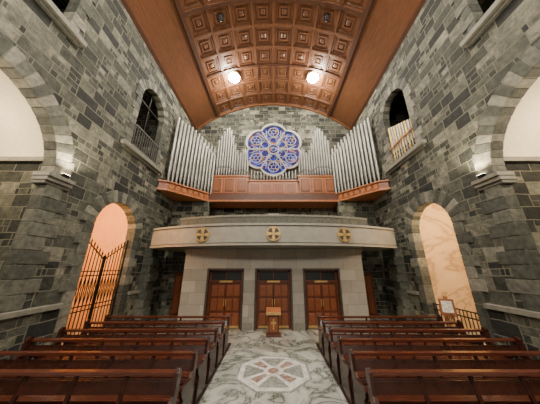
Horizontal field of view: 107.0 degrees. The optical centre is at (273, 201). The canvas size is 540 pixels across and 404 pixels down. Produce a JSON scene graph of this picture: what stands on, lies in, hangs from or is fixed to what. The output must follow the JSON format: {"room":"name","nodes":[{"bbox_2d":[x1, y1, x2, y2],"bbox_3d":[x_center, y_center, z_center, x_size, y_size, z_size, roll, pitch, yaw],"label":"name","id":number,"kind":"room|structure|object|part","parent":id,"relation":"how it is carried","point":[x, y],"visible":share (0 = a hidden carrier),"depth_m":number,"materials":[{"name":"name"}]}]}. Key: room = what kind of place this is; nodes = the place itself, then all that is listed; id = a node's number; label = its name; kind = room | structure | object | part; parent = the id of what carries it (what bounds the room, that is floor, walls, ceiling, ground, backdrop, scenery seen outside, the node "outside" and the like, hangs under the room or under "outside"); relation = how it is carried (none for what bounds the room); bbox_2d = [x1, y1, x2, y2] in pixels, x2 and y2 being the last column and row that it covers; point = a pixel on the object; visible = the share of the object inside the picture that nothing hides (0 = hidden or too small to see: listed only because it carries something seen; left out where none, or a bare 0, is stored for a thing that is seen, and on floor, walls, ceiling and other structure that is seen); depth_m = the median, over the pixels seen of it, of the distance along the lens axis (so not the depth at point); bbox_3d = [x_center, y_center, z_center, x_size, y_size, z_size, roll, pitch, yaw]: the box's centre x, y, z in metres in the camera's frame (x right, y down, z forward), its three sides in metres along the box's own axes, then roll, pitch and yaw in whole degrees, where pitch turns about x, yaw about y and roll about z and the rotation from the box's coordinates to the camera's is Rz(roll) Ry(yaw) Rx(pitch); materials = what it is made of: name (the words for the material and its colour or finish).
{"room":"church","nodes":[
{"label":"church","id":0,"kind":"room"},
{"bbox_2d":[0,70,43,162],"bbox_3d":[-8.910,-3.108,4.269,4.180,2.050,5.500,0,-18,0],"label":"ceiling","id":1,"kind":"structure","parent":0,"point":[21,141],"depth_m":6.51,"materials":[{"name":"beige paint"}]},
{"bbox_2d":[0,0,157,328],"bbox_3d":[-9.110,-3.242,4.260,4.580,14.000,22.100,0,-18,0],"label":"wall","id":2,"kind":"structure","parent":0,"point":[16,189],"depth_m":9.14,"materials":[{"name":"beige paint"}]},
{"bbox_2d":[0,0,194,312],"bbox_3d":[-6.660,-3.052,4.199,0.320,13.600,22.100,0,-18,0],"label":"wall","id":3,"kind":"structure","parent":0,"point":[94,85],"depth_m":7.34,"materials":[{"name":"grey stone"}]},
{"bbox_2d":[0,287,160,358],"bbox_3d":[-6.430,2.385,1.433,0.180,1.550,20.240,0,-18,0],"label":"baseboard","id":4,"kind":"structure","parent":3,"relation":"attached to","point":[38,322],"depth_m":5.35,"materials":[{"name":"stone"}]},
{"bbox_2d":[0,0,167,344],"bbox_3d":[-6.585,-2.399,6.263,0.570,13.635,10.030,0,-18,0],"label":"arch","id":5,"kind":"object","parent":3,"relation":"attached to","point":[49,182],"visible":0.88,"depth_m":5.94,"materials":[{"name":"stone"}]},
{"bbox_2d":[61,173,70,178],"bbox_3d":[-6.400,-0.795,6.146,0.120,0.110,0.200,0,-18,0],"label":"floodlight uplighter","id":6,"kind":"object","parent":5,"relation":"on","point":[67,176],"visible":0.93,"depth_m":6.11,"materials":[{"name":"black metal"}]},
{"bbox_2d":[131,124,158,164],"bbox_3d":[-6.420,-2.804,10.109,0.064,1.182,1.924,0,-18,0],"label":"railing","id":7,"kind":"object","parent":5,"relation":"on","point":[137,125],"depth_m":10.01,"materials":[{"name":"grey metal"}]},
{"bbox_2d":[63,239,127,344],"bbox_3d":[-6.680,3.187,7.586,0.060,3.826,2.188,0,-18,0],"label":"iron gate","id":8,"kind":"object","parent":3,"relation":"attached to","point":[95,294],"visible":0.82,"depth_m":7.58,"materials":[{"name":"metal"}]},
{"bbox_2d":[139,95,158,155],"bbox_3d":[-6.760,-4.101,10.533,0.060,3.910,1.950,0,-18,0],"label":"window","id":9,"kind":"structure","parent":3,"relation":"in","point":[148,107],"depth_m":10.85,"materials":[{"name":"black metal"}]},
{"bbox_2d":[121,0,425,130],"bbox_3d":[0.000,-10.822,6.760,13.569,3.238,22.170,0,-18,0],"label":"ceiling","id":10,"kind":"structure","parent":0,"point":[273,46],"depth_m":12.18,"materials":[{"name":"brown wood"}]},
{"bbox_2d":[218,12,223,21],"bbox_3d":[-2.900,-10.120,10.985,0.336,0.420,0.331,0,-18,0],"label":"ceiling spotlight","id":11,"kind":"object","parent":10,"relation":"in","point":[220,15],"depth_m":10.89,"materials":[{"name":"black metal"}]},
{"bbox_2d":[228,70,239,82],"bbox_3d":[-2.850,-9.008,14.461,0.896,0.420,0.882,0,-18,0],"label":"ceiling spotlight","id":12,"kind":"object","parent":10,"relation":"in","point":[234,76],"depth_m":14.26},
{"bbox_2d":[307,70,318,82],"bbox_3d":[2.850,-9.008,14.461,0.896,0.420,0.882,0,-18,0],"label":"ceiling spotlight","id":13,"kind":"object","parent":10,"relation":"in","point":[312,76],"depth_m":14.26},
{"bbox_2d":[323,12,328,21],"bbox_3d":[2.900,-10.120,10.985,0.336,0.420,0.331,0,-18,0],"label":"ceiling spotlight","id":14,"kind":"object","parent":10,"relation":"in","point":[326,15],"depth_m":10.89,"materials":[{"name":"black metal"}]},
{"bbox_2d":[175,249,371,330],"bbox_3d":[0.000,4.252,10.237,8.500,3.440,2.400,0,-18,0],"label":"wall","id":15,"kind":"structure","parent":0,"point":[197,261],"depth_m":9.35,"materials":[{"name":"stone"}]},
{"bbox_2d":[208,283,225,326],"bbox_3d":[-2.582,4.698,9.120,0.687,1.880,0.130,0,-18,0],"label":"leaf","id":16,"kind":"object","parent":15,"relation":"attached to","point":[218,290],"visible":0.75,"depth_m":9.16,"materials":[{"name":"brown wood"}]},
{"bbox_2d":[205,270,241,328],"bbox_3d":[-2.230,4.438,9.225,1.560,2.460,0.150,0,-18,0],"label":"frame","id":17,"kind":"object","parent":15,"relation":"attached to","point":[216,276],"visible":0.71,"depth_m":9.49,"materials":[{"name":"brown wood"}]},
{"bbox_2d":[224,283,240,328],"bbox_3d":[-1.879,4.698,9.120,0.687,1.880,0.130,0,-18,0],"label":"leaf","id":18,"kind":"object","parent":15,"relation":"attached to","point":[232,298],"visible":0.94,"depth_m":9.12,"materials":[{"name":"brown wood"}]},
{"bbox_2d":[258,283,272,328],"bbox_3d":[-0.351,4.698,9.120,0.687,1.880,0.130,0,-18,0],"label":"leaf","id":19,"kind":"object","parent":15,"relation":"attached to","point":[265,298],"visible":0.75,"depth_m":9.15,"materials":[{"name":"brown wood"}]},
{"bbox_2d":[150,214,396,251],"bbox_3d":[0.000,1.640,10.371,12.100,1.550,3.760,0,-18,0],"label":"gallery balcony","id":20,"kind":"object","parent":15,"relation":"on","point":[251,231],"visible":0.99,"depth_m":8.99,"materials":[{"name":"stone"}]},
{"bbox_3d":[0.000,1.350,9.931,9.800,1.270,0.964,0,-18,0],"label":"choir rail","id":21,"kind":"part","parent":20,"relation":"part of","materials":[{"name":"stone"}]},
{"bbox_2d":[203,268,343,330],"bbox_3d":[0.000,4.374,9.157,6.180,2.540,0.380,0,-18,0],"label":"door frame","id":22,"kind":"structure","parent":15,"relation":"attached to","point":[208,269],"depth_m":9.12,"materials":[{"name":"stone"}]},
{"bbox_2d":[256,270,290,328],"bbox_3d":[0.000,4.438,9.225,1.560,2.460,0.150,0,-18,0],"label":"frame","id":23,"kind":"object","parent":15,"relation":"attached to","point":[263,276],"visible":0.92,"depth_m":9.48,"materials":[{"name":"brown wood"}]},
{"bbox_2d":[274,283,288,328],"bbox_3d":[0.351,4.698,9.120,0.687,1.880,0.130,0,-18,0],"label":"leaf","id":24,"kind":"object","parent":15,"relation":"attached to","point":[281,297],"visible":0.77,"depth_m":9.15,"materials":[{"name":"brown wood"}]},
{"bbox_2d":[306,283,322,328],"bbox_3d":[1.879,4.698,9.120,0.687,1.880,0.130,0,-18,0],"label":"leaf","id":25,"kind":"object","parent":15,"relation":"attached to","point":[314,298],"visible":0.88,"depth_m":9.12,"materials":[{"name":"brown wood"}]},
{"bbox_2d":[305,270,341,328],"bbox_3d":[2.230,4.438,9.225,1.560,2.460,0.150,0,-18,0],"label":"frame","id":26,"kind":"object","parent":15,"relation":"attached to","point":[311,276],"visible":0.71,"depth_m":9.49,"materials":[{"name":"brown wood"}]},
{"bbox_2d":[321,283,338,326],"bbox_3d":[2.582,4.698,9.120,0.687,1.880,0.130,0,-18,0],"label":"leaf","id":27,"kind":"object","parent":15,"relation":"attached to","point":[328,290],"visible":0.8,"depth_m":9.16,"materials":[{"name":"brown wood"}]},
{"bbox_2d":[61,310,485,403],"bbox_3d":[0.000,3.567,2.259,22.800,0.212,22.500,0,-18,0],"label":"floor","id":28,"kind":"structure","parent":0,"point":[223,388],"depth_m":5.38,"materials":[{"name":"stone"}]},
{"bbox_2d":[0,367,181,403],"bbox_3d":[-3.680,3.150,2.963,4.300,1.016,0.818,0,-18,0],"label":"pew","id":29,"kind":"object","parent":28,"relation":"on","point":[24,386],"visible":1,"depth_m":3.26,"materials":[{"name":"brown wood"}]},
{"bbox_2d":[0,349,198,403],"bbox_3d":[-3.680,3.391,3.704,4.300,1.016,0.818,0,-18,0],"label":"pew","id":30,"kind":"object","parent":28,"relation":"on","point":[186,391],"visible":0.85,"depth_m":3.96,"materials":[{"name":"brown wood"}]},
{"bbox_2d":[0,336,209,403],"bbox_3d":[-3.680,3.632,4.446,4.300,1.016,0.818,0,-18,0],"label":"pew","id":31,"kind":"object","parent":28,"relation":"on","point":[28,345],"visible":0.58,"depth_m":4.73,"materials":[{"name":"brown wood"}]},
{"bbox_2d":[32,327,218,383],"bbox_3d":[-3.680,3.873,5.188,4.300,1.016,0.818,0,-18,0],"label":"pew","id":32,"kind":"object","parent":28,"relation":"on","point":[62,332],"visible":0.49,"depth_m":5.47,"materials":[{"name":"brown wood"}]},
{"bbox_2d":[64,320,224,367],"bbox_3d":[-3.680,4.114,5.930,4.300,1.016,0.818,0,-18,0],"label":"pew","id":33,"kind":"object","parent":28,"relation":"on","point":[87,325],"visible":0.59,"depth_m":6.15,"materials":[{"name":"brown wood"}]},
{"bbox_2d":[89,314,229,355],"bbox_3d":[-3.680,4.355,6.672,4.300,1.016,0.818,0,-18,0],"label":"pew","id":34,"kind":"object","parent":28,"relation":"on","point":[108,317],"visible":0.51,"depth_m":6.91,"materials":[{"name":"brown wood"}]},
{"bbox_2d":[235,356,311,392],"bbox_3d":[0.000,4.427,5.238,1.885,0.016,1.885,0,-18,0],"label":"medallion","id":35,"kind":"object","parent":28,"relation":"on","point":[261,374],"visible":1,"depth_m":5.06,"materials":[{"name":"grey stone"}]},
{"bbox_2d":[266,307,280,336],"bbox_3d":[0.000,4.834,8.061,0.600,0.988,0.480,0,-18,0],"label":"lectern","id":36,"kind":"object","parent":28,"relation":"on","point":[273,313],"visible":1,"depth_m":7.94,"materials":[{"name":"brown wood"}]},
{"bbox_2d":[133,249,413,326],"bbox_3d":[0.000,4.117,9.834,12.980,3.435,0.550,0,-18,0],"label":"piers","id":37,"kind":"object","parent":28,"relation":"on","point":[150,260],"visible":0.84,"depth_m":9.72,"materials":[{"name":"grey stone"}]},
{"bbox_2d":[317,314,457,355],"bbox_3d":[3.680,4.355,6.672,4.300,1.016,0.818,0,-18,0],"label":"pew","id":38,"kind":"object","parent":28,"relation":"on","point":[438,317],"visible":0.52,"depth_m":6.91,"materials":[{"name":"brown wood"}]},
{"bbox_2d":[322,320,482,367],"bbox_3d":[3.680,4.114,5.930,4.300,1.016,0.818,0,-18,0],"label":"pew","id":39,"kind":"object","parent":28,"relation":"on","point":[459,324],"visible":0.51,"depth_m":6.16,"materials":[{"name":"brown wood"}]},
{"bbox_2d":[328,327,514,383],"bbox_3d":[3.680,3.873,5.188,4.300,1.016,0.818,0,-18,0],"label":"pew","id":40,"kind":"object","parent":28,"relation":"on","point":[484,331],"visible":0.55,"depth_m":5.47,"materials":[{"name":"brown wood"}]},
{"bbox_2d":[337,336,539,403],"bbox_3d":[3.680,3.632,4.446,4.300,1.016,0.818,0,-18,0],"label":"pew","id":41,"kind":"object","parent":28,"relation":"on","point":[518,345],"visible":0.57,"depth_m":4.73,"materials":[{"name":"brown wood"}]},
{"bbox_2d":[348,349,539,403],"bbox_3d":[3.680,3.391,3.704,4.300,1.016,0.818,0,-18,0],"label":"pew","id":42,"kind":"object","parent":28,"relation":"on","point":[361,392],"visible":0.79,"depth_m":3.96,"materials":[{"name":"brown wood"}]},
{"bbox_2d":[438,296,458,334],"bbox_3d":[6.146,4.150,6.946,0.420,1.604,0.343,-12,-21,32],"label":"easel","id":43,"kind":"object","parent":28,"relation":"on","point":[447,306],"visible":0.68,"depth_m":6.97,"materials":[{"name":"brown wood"}]},
{"bbox_2d":[438,298,456,314],"bbox_3d":[6.083,3.665,7.007,0.420,0.480,0.110,-12,-21,32],"label":"framed picture","id":44,"kind":"object","parent":43,"relation":"attached to","point":[447,306],"depth_m":6.99,"materials":[{"name":"white paper"}]},
{"bbox_2d":[365,367,539,403],"bbox_3d":[3.680,3.150,2.963,4.300,1.016,0.818,0,-18,0],"label":"pew","id":45,"kind":"object","parent":28,"relation":"on","point":[420,386],"visible":1,"depth_m":3.25,"materials":[{"name":"brown wood"}]},
{"bbox_2d":[196,106,350,309],"bbox_3d":[0.000,-1.192,15.423,22.800,17.000,0.400,0,-18,0],"label":"wall","id":46,"kind":"structure","parent":0,"point":[243,122],"depth_m":16.77,"materials":[{"name":"grey stone"}]},
{"bbox_2d":[245,123,301,177],"bbox_3d":[0.000,-4.239,16.077,4.539,4.880,0.240,0,-18,0],"label":"window","id":47,"kind":"structure","parent":46,"relation":"in","point":[273,149],"depth_m":16.04,"materials":[{"name":"blue glass"}]},
{"bbox_2d":[156,201,390,315],"bbox_3d":[0.000,3.164,12.115,13.000,6.670,0.400,0,-18,0],"label":"wall","id":48,"kind":"structure","parent":0,"point":[168,303],"depth_m":11.75,"materials":[{"name":"grey stone"}]},
{"bbox_2d":[156,117,390,207],"bbox_3d":[0.000,-3.249,13.833,12.920,6.570,3.796,0,-18,0],"label":"pipe organ","id":49,"kind":"object","parent":48,"relation":"on","point":[198,181],"visible":1,"depth_m":13.68,"materials":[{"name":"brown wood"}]},
{"bbox_2d":[352,0,539,311],"bbox_3d":[6.660,-3.052,4.199,0.320,13.600,22.100,0,-18,0],"label":"wall","id":50,"kind":"structure","parent":0,"point":[452,86],"depth_m":7.30,"materials":[{"name":"grey stone"}]},
{"bbox_2d":[388,118,415,160],"bbox_3d":[6.617,-3.345,10.287,0.285,2.320,1.900,0,-18,0],"label":"pipe","id":51,"kind":"object","parent":50,"relation":"attached to","point":[401,135],"visible":0.75,"depth_m":10.27,"materials":[{"name":"metal"}]},
{"bbox_2d":[433,303,483,344],"bbox_3d":[6.680,4.437,7.180,0.036,1.138,2.140,0,-18,0],"label":"iron railing","id":52,"kind":"object","parent":50,"relation":"on","point":[435,309],"visible":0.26,"depth_m":6.97,"materials":[{"name":"metal"}]},
{"bbox_2d":[379,0,539,344],"bbox_3d":[6.585,-2.398,6.263,0.570,13.633,10.030,0,-18,0],"label":"arch","id":53,"kind":"object","parent":50,"relation":"attached to","point":[488,156],"visible":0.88,"depth_m":6.02,"materials":[{"name":"stone"}]},
{"bbox_2d":[476,173,485,178],"bbox_3d":[6.400,-0.795,6.146,0.120,0.110,0.200,0,-18,0],"label":"floodlight uplighter","id":54,"kind":"object","parent":53,"relation":"on","point":[479,176],"visible":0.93,"depth_m":6.11,"materials":[{"name":"black metal"}]},
{"bbox_2d":[386,287,539,358],"bbox_3d":[6.430,2.385,1.433,0.180,1.550,20.240,0,-18,0],"label":"baseboard","id":55,"kind":"structure","parent":50,"relation":"attached to","point":[507,322],"depth_m":5.45,"materials":[{"name":"stone"}]},
{"bbox_2d":[389,0,539,328],"bbox_3d":[9.110,-3.242,4.260,4.580,14.000,22.100,0,-18,0],"label":"wall","id":56,"kind":"structure","parent":0,"point":[448,276],"depth_m":9.43,"materials":[{"name":"beige paint"}]},
{"bbox_2d":[503,77,539,162],"bbox_3d":[8.910,-3.108,4.269,4.180,2.050,5.500,0,-18,0],"label":"ceiling","id":57,"kind":"structure","parent":0,"point":[521,142],"depth_m":6.54,"materials":[{"name":"beige paint"}]}
]}

